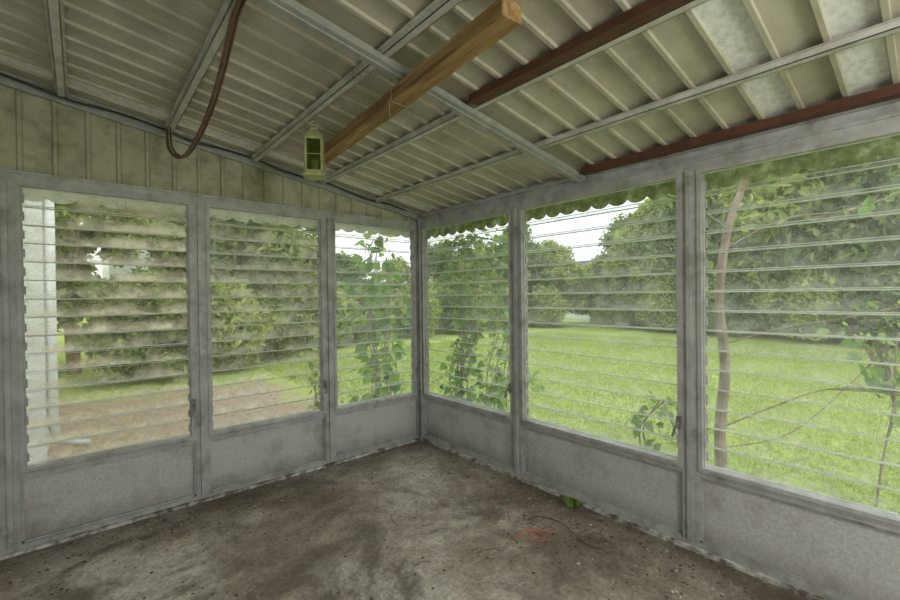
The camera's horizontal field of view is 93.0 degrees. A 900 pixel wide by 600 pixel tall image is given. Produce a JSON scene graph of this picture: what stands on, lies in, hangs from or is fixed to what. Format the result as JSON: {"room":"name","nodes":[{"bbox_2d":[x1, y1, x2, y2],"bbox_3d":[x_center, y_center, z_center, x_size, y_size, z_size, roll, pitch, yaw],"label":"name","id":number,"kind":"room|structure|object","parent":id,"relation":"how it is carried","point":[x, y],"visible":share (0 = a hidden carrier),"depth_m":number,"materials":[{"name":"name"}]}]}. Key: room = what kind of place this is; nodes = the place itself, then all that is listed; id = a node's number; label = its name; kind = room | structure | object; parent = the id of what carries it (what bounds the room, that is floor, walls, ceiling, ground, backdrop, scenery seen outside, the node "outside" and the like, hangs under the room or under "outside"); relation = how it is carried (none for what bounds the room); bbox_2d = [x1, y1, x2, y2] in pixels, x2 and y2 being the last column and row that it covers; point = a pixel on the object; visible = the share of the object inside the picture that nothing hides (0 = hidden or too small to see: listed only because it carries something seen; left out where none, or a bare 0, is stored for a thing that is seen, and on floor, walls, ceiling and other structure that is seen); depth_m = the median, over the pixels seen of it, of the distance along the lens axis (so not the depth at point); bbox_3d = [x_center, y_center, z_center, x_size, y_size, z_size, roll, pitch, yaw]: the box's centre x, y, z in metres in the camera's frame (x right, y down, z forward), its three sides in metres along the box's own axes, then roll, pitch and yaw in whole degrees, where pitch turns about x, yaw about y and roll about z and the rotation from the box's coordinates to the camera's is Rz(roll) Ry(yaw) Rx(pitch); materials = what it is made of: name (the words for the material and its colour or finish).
{"room":"sunroom","nodes":[
{"label":"sunroom","id":0,"kind":"room"},
{"bbox_2d":[0,70,421,559],"bbox_3d":[-1.777,-0.018,3.023,3.900,2.884,0.100,-1,1,-41],"label":"wall","id":1,"kind":"structure","parent":0,"point":[46,138],"depth_m":2.86,"materials":[{"name":"paint"}]},
{"bbox_2d":[14,181,195,473],"bbox_3d":[-2.118,0.151,2.699,0.872,1.660,0.133,-1,1,-41],"label":"frame","id":2,"kind":"object","parent":1,"relation":"attached to","point":[18,195],"visible":1,"depth_m":2.54,"materials":[{"name":"metal"}]},
{"bbox_2d":[22,187,189,464],"bbox_3d":[-2.151,0.153,2.736,0.815,1.613,0.062,-1,1,-41],"label":"louvres","id":3,"kind":"object","parent":1,"relation":"attached to","point":[136,212],"visible":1,"depth_m":2.74,"materials":[{"name":"clear glass"}]},
{"bbox_2d":[22,188,409,237],"bbox_3d":[-1.796,-0.693,3.130,4.030,0.174,0.081,-1,1,-41],"label":"awning","id":4,"kind":"object","parent":1,"relation":"attached to","point":[35,195],"visible":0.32,"depth_m":3.08,"materials":[{"name":"green fabric"}]},
{"bbox_2d":[209,208,320,429],"bbox_3d":[-1.425,0.140,3.365,0.825,1.613,0.048,-1,1,-41],"label":"louvres","id":5,"kind":"object","parent":1,"relation":"attached to","point":[264,239],"visible":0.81,"depth_m":3.32,"materials":[{"name":"clear glass"}]},
{"bbox_2d":[205,203,327,435],"bbox_3d":[-1.392,0.137,3.327,0.882,1.660,0.133,-1,1,-41],"label":"frame","id":6,"kind":"object","parent":1,"relation":"attached to","point":[323,389],"visible":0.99,"depth_m":3.38,"materials":[{"name":"metal"}]},
{"bbox_2d":[335,222,412,405],"bbox_3d":[-0.696,0.124,3.995,0.824,1.617,0.042,-1,1,-41],"label":"louvres","id":7,"kind":"object","parent":1,"relation":"attached to","point":[336,222],"visible":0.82,"depth_m":3.96,"materials":[{"name":"clear glass"}]},
{"bbox_2d":[332,218,419,410],"bbox_3d":[-0.663,0.123,3.958,0.881,1.660,0.133,-1,1,-41],"label":"frame","id":8,"kind":"object","parent":1,"relation":"attached to","point":[412,237],"visible":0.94,"depth_m":4.18,"materials":[{"name":"metal"}]},
{"bbox_2d":[415,219,423,440],"bbox_3d":[-0.299,0.296,4.298,0.110,2.200,0.110,-1,1,-41],"label":"trim","id":9,"kind":"structure","parent":1,"relation":"attached to","point":[418,225],"depth_m":4.23,"materials":[{"name":"metal"}]},
{"bbox_2d":[0,441,808,599],"bbox_3d":[-0.059,1.492,1.070,4.100,0.140,5.400,-1,1,-41],"label":"floor","id":10,"kind":"structure","parent":0,"point":[325,572],"depth_m":2.41,"materials":[{"name":"concrete"}]},
{"bbox_2d":[0,442,785,599],"bbox_3d":[-0.215,1.417,1.367,3.667,0.005,4.460,-1,1,-41],"label":"debris","id":11,"kind":"object","parent":10,"relation":"on","point":[47,569],"visible":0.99,"depth_m":2.52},
{"bbox_2d":[387,475,602,599],"bbox_3d":[0.398,1.387,2.410,1.174,0.031,1.999,-1,1,-41],"label":"twigs","id":12,"kind":"object","parent":10,"relation":"on","point":[486,475],"visible":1,"depth_m":2.56,"materials":[{"name":"brown wood"}]},
{"bbox_2d":[517,530,555,540],"bbox_3d":[0.515,1.389,2.519,0.260,0.023,0.106,-1,1,-11],"label":"wire","id":13,"kind":"object","parent":10,"relation":"on","point":[524,530],"visible":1,"depth_m":2.54,"materials":[{"name":"plastic"}]},
{"bbox_2d":[563,497,579,507],"bbox_3d":[0.818,1.379,2.883,0.101,0.088,0.106,-1,1,-41],"label":"weed","id":14,"kind":"object","parent":10,"relation":"on","point":[570,502],"visible":1,"depth_m":2.87,"materials":[{"name":"green plant"}]},
{"bbox_2d":[0,0,899,212],"bbox_3d":[-0.100,-1.131,1.289,4.200,0.707,5.700,-1,1,-41],"label":"ceiling","id":15,"kind":"structure","parent":0,"point":[134,57],"depth_m":1.98,"materials":[{"name":"beige paint"}]},
{"bbox_2d":[43,0,68,96],"bbox_3d":[-0.618,-1.209,0.586,0.062,0.028,5.095,-1,1,-41],"label":"ceiling beam","id":16,"kind":"structure","parent":15,"relation":"attached to","point":[54,12],"depth_m":2.00,"materials":[{"name":"grey metal"}]},
{"bbox_2d":[164,0,241,132],"bbox_3d":[-0.216,-1.134,0.934,0.062,0.028,5.095,-1,1,-41],"label":"ceiling beam","id":17,"kind":"structure","parent":15,"relation":"attached to","point":[216,36],"depth_m":2.02,"materials":[{"name":"grey metal"}]},
{"bbox_2d":[0,72,406,210],"bbox_3d":[-1.785,-1.112,2.932,3.602,0.565,0.011,-1,1,-41],"label":"electrical cable","id":18,"kind":"object","parent":15,"relation":"attached to","point":[3,74],"visible":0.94,"depth_m":2.81,"materials":[{"name":"rubber"}]},
{"bbox_2d":[165,0,246,158],"bbox_3d":[-1.115,-0.971,1.995,0.090,0.310,2.077,-1,1,-42],"label":"hose","id":19,"kind":"object","parent":15,"relation":"hanging from","point":[238,7],"visible":1,"depth_m":1.96,"materials":[{"name":"black rubber"}]},
{"bbox_2d":[302,119,326,180],"bbox_3d":[-0.790,-0.894,2.490,0.124,0.362,0.124,-1,1,-11],"label":"hanging lantern","id":20,"kind":"object","parent":15,"relation":"hanging from","point":[313,136],"visible":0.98,"depth_m":2.45,"materials":[{"name":"green metal"}]},
{"bbox_2d":[311,160,317,168],"bbox_3d":[-0.789,-0.777,2.491,0.040,0.081,0.040,-1,1,-11],"label":"candle","id":21,"kind":"object","parent":20,"relation":"on","point":[314,163],"depth_m":2.47,"materials":[{"name":"green wax"}]},
{"bbox_2d":[250,0,462,161],"bbox_3d":[0.193,-1.058,1.288,0.062,0.028,5.095,-1,1,-41],"label":"ceiling beam","id":22,"kind":"structure","parent":15,"relation":"attached to","point":[437,9],"depth_m":1.97,"materials":[{"name":"grey metal"}]},
{"bbox_2d":[304,0,521,169],"bbox_3d":[-0.403,-0.953,2.236,0.091,0.064,2.077,-1,1,-36],"label":"wooden beam","id":23,"kind":"object","parent":15,"relation":"attached to","point":[502,17],"visible":0.88,"depth_m":1.73,"materials":[{"name":"brown wood"}]},
{"bbox_2d":[389,80,418,124],"bbox_3d":[-0.221,-0.926,2.018,0.146,0.192,0.034,-1,1,-33],"label":"hanging wire","id":24,"kind":"object","parent":23,"relation":"hanging from","point":[391,80],"visible":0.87,"depth_m":1.99,"materials":[{"name":"metal"}]},
{"bbox_2d":[257,0,585,181],"bbox_3d":[-0.579,-1.077,1.602,3.844,0.633,0.070,-1,1,-41],"label":"rafter","id":25,"kind":"object","parent":15,"relation":"attached to","point":[290,9],"depth_m":1.88,"materials":[{"name":"grey metal"}]},
{"bbox_2d":[319,0,708,183],"bbox_3d":[0.595,-0.984,1.635,0.062,0.028,5.095,-1,1,-41],"label":"ceiling beam","id":26,"kind":"structure","parent":15,"relation":"attached to","point":[451,117],"depth_m":2.09,"materials":[{"name":"grey metal"}]},
{"bbox_2d":[468,0,691,105],"bbox_3d":[1.168,-0.987,0.891,0.063,0.035,3.220,-1,1,-41],"label":"wood beam","id":27,"kind":"structure","parent":15,"relation":"attached to","point":[647,11],"depth_m":1.64,"materials":[{"name":"paint"}]},
{"bbox_2d":[375,17,899,202],"bbox_3d":[0.997,-0.910,1.983,0.062,0.028,5.095,-1,1,-41],"label":"ceiling beam","id":28,"kind":"structure","parent":15,"relation":"attached to","point":[892,26],"depth_m":1.85,"materials":[{"name":"grey metal"}]},
{"bbox_2d":[581,83,899,174],"bbox_3d":[1.931,-0.841,1.565,0.055,0.040,3.240,-1,1,-41],"label":"wood beam","id":29,"kind":"structure","parent":15,"relation":"attached to","point":[890,92],"depth_m":2.05,"materials":[{"name":"paint"}]},
{"bbox_2d":[417,98,899,599],"bbox_3d":[1.406,0.262,2.338,0.090,2.262,5.200,-1,1,-41],"label":"wall","id":30,"kind":"structure","parent":0,"point":[809,550],"depth_m":2.38,"materials":[{"name":"metal"}]},
{"bbox_2d":[421,209,512,419],"bbox_3d":[0.102,0.116,3.801,0.134,1.660,1.166,-1,1,-41],"label":"frame","id":31,"kind":"object","parent":30,"relation":"attached to","point":[424,234],"visible":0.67,"depth_m":4.02,"materials":[{"name":"metal"}]},
{"bbox_2d":[425,214,509,412],"bbox_3d":[0.139,0.115,3.834,0.039,1.612,1.109,-1,1,-41],"label":"louvres","id":32,"kind":"object","parent":30,"relation":"attached to","point":[504,214],"visible":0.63,"depth_m":3.79,"materials":[{"name":"clear glass"}]},
{"bbox_2d":[519,173,681,466],"bbox_3d":[0.921,0.114,2.854,0.134,1.660,1.172,-1,1,-41],"label":"frame","id":33,"kind":"object","parent":30,"relation":"attached to","point":[523,258],"visible":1,"depth_m":2.83,"materials":[{"name":"metal"}]},
{"bbox_2d":[524,179,677,457],"bbox_3d":[0.959,0.115,2.887,0.041,1.616,1.115,-1,1,-41],"label":"louvres","id":34,"kind":"object","parent":30,"relation":"attached to","point":[670,255],"visible":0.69,"depth_m":2.80,"materials":[{"name":"clear glass"}]},
{"bbox_2d":[428,135,899,238],"bbox_3d":[1.419,-0.722,2.457,0.111,0.178,5.360,-1,1,-41],"label":"awning","id":35,"kind":"object","parent":30,"relation":"attached to","point":[889,147],"visible":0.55,"depth_m":2.37,"materials":[{"name":"green fabric"}]},
{"bbox_2d":[696,126,899,526],"bbox_3d":[1.744,0.113,1.903,0.134,1.660,1.177,-1,1,-41],"label":"frame","id":36,"kind":"object","parent":30,"relation":"attached to","point":[701,184],"visible":1,"depth_m":2.29,"materials":[{"name":"metal"}]},
{"bbox_2d":[704,134,899,515],"bbox_3d":[1.781,0.114,1.936,0.043,1.614,1.120,-1,1,-41],"label":"louvres","id":37,"kind":"object","parent":30,"relation":"attached to","point":[805,267],"visible":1,"depth_m":2.02,"materials":[{"name":"clear glass"}]},
{"label":"outside","id":38,"kind":"structure","parent":0,"visible":0},
{"bbox_2d":[48,316,899,513],"bbox_3d":[0.480,1.505,14.892,105.000,0.180,105.000,-1,1,-41],"label":"lawn","id":39,"kind":"structure","parent":38,"point":[221,377],"depth_m":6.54,"materials":[{"name":"green plant"}]},
{"bbox_2d":[22,200,75,464],"bbox_3d":[-6.207,0.002,4.017,4.100,3.170,3.700,-1,1,-41],"label":"house wing","id":40,"kind":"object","parent":39,"relation":"on","point":[34,271],"visible":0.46,"depth_m":3.98,"materials":[{"name":"white"}]},
{"bbox_2d":[43,199,90,446],"bbox_3d":[-3.803,0.040,4.239,0.088,2.966,0.388,-1,1,8],"label":"downspout","id":41,"kind":"object","parent":40,"relation":"attached to","point":[48,215],"visible":0.54,"depth_m":4.06,"materials":[{"name":"white metal"}]},
{"bbox_2d":[54,205,125,332],"bbox_3d":[-9.776,-1.788,8.690,5.414,6.769,4.485,-1,1,-14],"label":"tree","id":42,"kind":"object","parent":39,"relation":"on","point":[71,306],"visible":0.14,"depth_m":8.89,"materials":[{"name":"green plant"}]},
{"bbox_2d":[54,204,164,374],"bbox_3d":[-8.204,-1.657,8.848,3.732,6.462,3.896,-1,1,-27],"label":"tree","id":43,"kind":"object","parent":39,"relation":"on","point":[61,217],"visible":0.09,"depth_m":8.93,"materials":[{"name":"green plant"}]},
{"bbox_2d":[67,266,226,378],"bbox_3d":[-5.705,0.382,8.297,2.565,2.197,2.241,-1,1,-32],"label":"shrub","id":44,"kind":"object","parent":39,"relation":"on","point":[147,305],"visible":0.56,"depth_m":7.75,"materials":[{"name":"green plant"}]},
{"bbox_2d":[102,219,213,341],"bbox_3d":[-11.212,-1.123,16.349,3.700,5.320,6.100,-1,1,-41],"label":"neighbouring house","id":45,"kind":"structure","parent":39,"relation":"on","point":[107,270],"depth_m":13.79,"materials":[{"name":"white"}]},
{"bbox_2d":[171,274,279,368],"bbox_3d":[-4.834,0.418,9.404,2.470,2.074,2.032,0,1,21],"label":"shrub","id":46,"kind":"object","parent":39,"relation":"on","point":[219,289],"visible":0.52,"depth_m":8.94,"materials":[{"name":"green plant"}]},
{"bbox_2d":[140,216,318,317],"bbox_3d":[-5.751,-1.526,12.014,4.872,6.092,4.036,-1,1,-3],"label":"tree","id":47,"kind":"object","parent":39,"relation":"on","point":[282,250],"visible":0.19,"depth_m":10.74,"materials":[{"name":"green plant"}]},
{"bbox_2d":[225,227,317,285],"bbox_3d":[-5.390,-1.371,13.354,3.317,5.744,3.463,0,1,38],"label":"tree","id":48,"kind":"object","parent":39,"relation":"on","point":[312,239],"visible":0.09,"depth_m":13.09,"materials":[{"name":"green plant"}]},
{"bbox_2d":[237,265,318,356],"bbox_3d":[-4.772,0.279,11.081,2.716,2.327,2.373,0,1,35],"label":"shrub","id":49,"kind":"object","parent":39,"relation":"on","point":[282,343],"visible":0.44,"depth_m":10.66,"materials":[{"name":"green plant"}]},
{"bbox_2d":[290,332,343,411],"bbox_3d":[-1.579,0.949,5.069,0.630,1.152,0.618,-1,1,-14],"label":"sapling","id":50,"kind":"object","parent":39,"relation":"on","point":[312,365],"visible":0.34,"depth_m":5.06,"materials":[{"name":"green plant"}]},
{"bbox_2d":[298,278,363,345],"bbox_3d":[-3.744,0.308,13.112,2.151,2.196,2.616,-1,1,-11],"label":"shrub","id":51,"kind":"object","parent":39,"relation":"on","point":[342,314],"visible":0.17,"depth_m":12.90,"materials":[{"name":"green plant"}]},
{"bbox_2d":[336,250,367,293],"bbox_3d":[-4.315,-0.310,17.675,2.332,3.520,2.815,0,1,41],"label":"tree","id":52,"kind":"object","parent":39,"relation":"on","point":[344,265],"visible":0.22,"depth_m":17.50,"materials":[{"name":"green plant"}]},
{"bbox_2d":[342,277,395,339],"bbox_3d":[-3.014,0.293,15.004,2.241,2.197,2.565,-1,1,-7],"label":"shrub","id":53,"kind":"object","parent":39,"relation":"on","point":[389,299],"visible":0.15,"depth_m":14.42,"materials":[{"name":"green plant"}]},
{"bbox_2d":[336,232,410,402],"bbox_3d":[-0.883,0.333,5.004,0.964,2.369,1.073,0,1,32],"label":"climbing vine","id":54,"kind":"object","parent":39,"relation":"on","point":[372,289],"visible":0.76,"depth_m":4.87,"materials":[{"name":"green plant"}]},
{"bbox_2d":[369,255,410,331],"bbox_3d":[-2.272,-0.269,18.591,2.661,3.376,2.710,0,1,40],"label":"tree","id":55,"kind":"object","parent":39,"relation":"on","point":[405,269],"visible":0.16,"depth_m":18.41,"materials":[{"name":"green plant"}]},
{"bbox_2d":[386,280,442,335],"bbox_3d":[-1.517,0.253,16.451,2.151,2.196,2.616,-1,1,-13],"label":"shrub","id":56,"kind":"object","parent":39,"relation":"on","point":[400,301],"visible":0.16,"depth_m":15.89,"materials":[{"name":"green plant"}]},
{"bbox_2d":[407,240,475,329],"bbox_3d":[-0.503,-0.713,20.094,3.356,4.197,2.781,-1,1,-36],"label":"tree","id":57,"kind":"object","parent":39,"relation":"on","point":[444,255],"visible":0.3,"depth_m":19.49,"materials":[{"name":"green plant"}]},
{"bbox_2d":[433,279,489,331],"bbox_3d":[0.306,0.162,17.766,2.716,2.327,2.373,0,1,26],"label":"shrub","id":58,"kind":"object","parent":39,"relation":"on","point":[443,323],"visible":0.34,"depth_m":17.31,"materials":[{"name":"green plant"}]},
{"bbox_2d":[456,242,508,295],"bbox_3d":[1.763,-0.799,21.277,3.387,4.297,3.450,-1,1,-14],"label":"tree","id":59,"kind":"object","parent":39,"relation":"on","point":[484,265],"visible":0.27,"depth_m":20.42,"materials":[{"name":"green plant"}]},
{"bbox_2d":[466,280,503,328],"bbox_3d":[1.431,0.197,18.939,2.151,2.196,2.616,-1,1,5],"label":"shrub","id":60,"kind":"object","parent":39,"relation":"on","point":[492,302],"visible":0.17,"depth_m":18.68,"materials":[{"name":"green plant"}]},
{"bbox_2d":[435,228,544,411],"bbox_3d":[0.391,0.394,4.185,0.590,2.236,1.429,-1,1,-41],"label":"climbing vine","id":61,"kind":"object","parent":39,"relation":"on","point":[500,378],"visible":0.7,"depth_m":4.22,"materials":[{"name":"green plant"}]},
{"bbox_2d":[488,280,532,324],"bbox_3d":[2.942,0.107,20.510,2.716,2.327,2.373,-1,1,-25],"label":"shrub","id":62,"kind":"object","parent":39,"relation":"on","point":[505,300],"visible":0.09,"depth_m":20.05,"materials":[{"name":"green plant"}]},
{"bbox_2d":[496,224,556,321],"bbox_3d":[3.732,-1.387,22.072,3.588,5.415,4.331,-1,1,-30],"label":"tree","id":63,"kind":"object","parent":39,"relation":"on","point":[535,258],"visible":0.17,"depth_m":21.31,"materials":[{"name":"green plant"}]},
{"bbox_2d":[527,284,572,325],"bbox_3d":[4.861,0.208,20.581,2.032,2.074,2.470,-1,1,-30],"label":"shrub","id":64,"kind":"object","parent":39,"relation":"on","point":[538,315],"visible":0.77,"depth_m":20.20,"materials":[{"name":"green plant"}]},
{"bbox_2d":[528,239,589,314],"bbox_3d":[5.531,-1.009,22.830,3.696,4.604,3.629,0,1,23],"label":"tree","id":65,"kind":"object","parent":39,"relation":"on","point":[577,301],"visible":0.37,"depth_m":21.93,"materials":[{"name":"green plant"}]},
{"bbox_2d":[563,261,612,318],"bbox_3d":[10.047,-0.783,29.386,6.100,3.920,8.200,-1,1,-41],"label":"neighbouring house","id":66,"kind":"structure","parent":39,"relation":"on","point":[568,316],"depth_m":27.67,"materials":[{"name":"white"}]},
{"bbox_2d":[574,263,612,322],"bbox_3d":[7.931,-0.432,23.661,2.661,3.376,2.710,-1,1,-44],"label":"tree","id":67,"kind":"object","parent":39,"relation":"on","point":[591,284],"visible":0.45,"depth_m":23.06,"materials":[{"name":"green plant"}]},
{"bbox_2d":[588,302,614,324],"bbox_3d":[7.663,0.627,21.053,1.453,1.220,1.195,0,1,43],"label":"shrub","id":68,"kind":"object","parent":39,"relation":"on","point":[599,317],"visible":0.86,"depth_m":20.84,"materials":[{"name":"green plant"}]},
{"bbox_2d":[590,209,638,323],"bbox_3d":[9.152,-1.612,21.342,4.602,5.753,3.812,-1,1,-18],"label":"tree","id":69,"kind":"object","parent":39,"relation":"on","point":[606,298],"visible":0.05,"depth_m":20.96,"materials":[{"name":"green plant"}]},
{"bbox_2d":[609,282,648,326],"bbox_3d":[8.382,0.193,19.089,2.414,2.068,2.109,0,1,25],"label":"shrub","id":70,"kind":"object","parent":39,"relation":"on","point":[625,299],"visible":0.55,"depth_m":18.75,"materials":[{"name":"green plant"}]},
{"bbox_2d":[598,198,674,312],"bbox_3d":[9.482,-1.792,19.583,4.928,6.138,4.839,-1,1,-30],"label":"tree","id":71,"kind":"object","parent":39,"relation":"on","point":[615,267],"visible":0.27,"depth_m":18.94,"materials":[{"name":"green plant"}]},
{"bbox_2d":[631,278,676,329],"bbox_3d":[8.640,0.129,17.153,2.616,2.196,2.151,-1,1,18],"label":"shrub","id":72,"kind":"object","parent":39,"relation":"on","point":[664,301],"visible":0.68,"depth_m":16.90,"materials":[{"name":"green plant"}]},
{"bbox_2d":[625,391,709,455],"bbox_3d":[1.395,1.052,2.740,0.340,0.920,0.533,-1,1,-41],"label":"ivy plant","id":73,"kind":"object","parent":39,"relation":"on","point":[636,421],"visible":0.27,"depth_m":2.76,"materials":[{"name":"green plant"}]},
{"bbox_2d":[633,189,784,331],"bbox_3d":[10.458,-2.605,17.376,5.158,7.784,6.226,-1,1,-8],"label":"tree","id":74,"kind":"object","parent":39,"relation":"on","point":[660,246],"visible":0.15,"depth_m":17.03,"materials":[{"name":"green plant"}]},
{"bbox_2d":[706,272,771,334],"bbox_3d":[10.142,0.069,15.283,2.373,2.327,2.716,-1,1,-35],"label":"shrub","id":75,"kind":"object","parent":39,"relation":"on","point":[735,322],"visible":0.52,"depth_m":14.80,"materials":[{"name":"green plant"}]},
{"bbox_2d":[670,169,877,335],"bbox_3d":[11.611,-2.543,15.121,6.049,7.673,6.160,-1,1,-9],"label":"tree","id":76,"kind":"object","parent":39,"relation":"on","point":[764,215],"visible":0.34,"depth_m":13.25,"materials":[{"name":"green plant"}]},
{"bbox_2d":[659,179,899,468],"bbox_3d":[2.367,-0.465,3.118,1.531,3.925,0.704,0,1,26],"label":"tree","id":77,"kind":"object","parent":39,"relation":"on","point":[720,457],"visible":0.7,"depth_m":3.08,"materials":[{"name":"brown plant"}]},
{"bbox_2d":[750,262,855,341],"bbox_3d":[11.255,-0.065,13.601,3.052,2.562,2.510,-1,1,-31],"label":"shrub","id":78,"kind":"object","parent":39,"relation":"on","point":[798,300],"visible":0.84,"depth_m":12.72,"materials":[{"name":"green plant"}]},
{"bbox_2d":[733,155,899,341],"bbox_3d":[12.766,-3.102,13.212,5.830,8.799,7.038,-1,1,-25],"label":"tree","id":79,"kind":"object","parent":39,"relation":"on","point":[888,250],"visible":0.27,"depth_m":12.23,"materials":[{"name":"green plant"}]},
{"bbox_2d":[813,321,899,507],"bbox_3d":[2.631,0.808,2.699,0.581,1.378,0.541,-1,1,-41],"label":"leafy sapling","id":80,"kind":"object","parent":39,"relation":"on","point":[887,381],"visible":0.83,"depth_m":2.66,"materials":[{"name":"green plant"}]},
{"bbox_2d":[845,256,899,343],"bbox_3d":[12.483,0.008,11.336,2.866,2.456,2.504,0,1,31],"label":"shrub","id":81,"kind":"object","parent":39,"relation":"on","point":[874,325],"visible":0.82,"depth_m":11.53,"materials":[{"name":"green plant"}]},
{"bbox_2d":[868,164,899,260],"bbox_3d":[14.490,-2.699,11.712,6.290,7.980,6.406,-1,1,-8],"label":"tree","id":82,"kind":"object","parent":39,"relation":"on","point":[881,219],"visible":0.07,"depth_m":11.56,"materials":[{"name":"green plant"}]}
]}

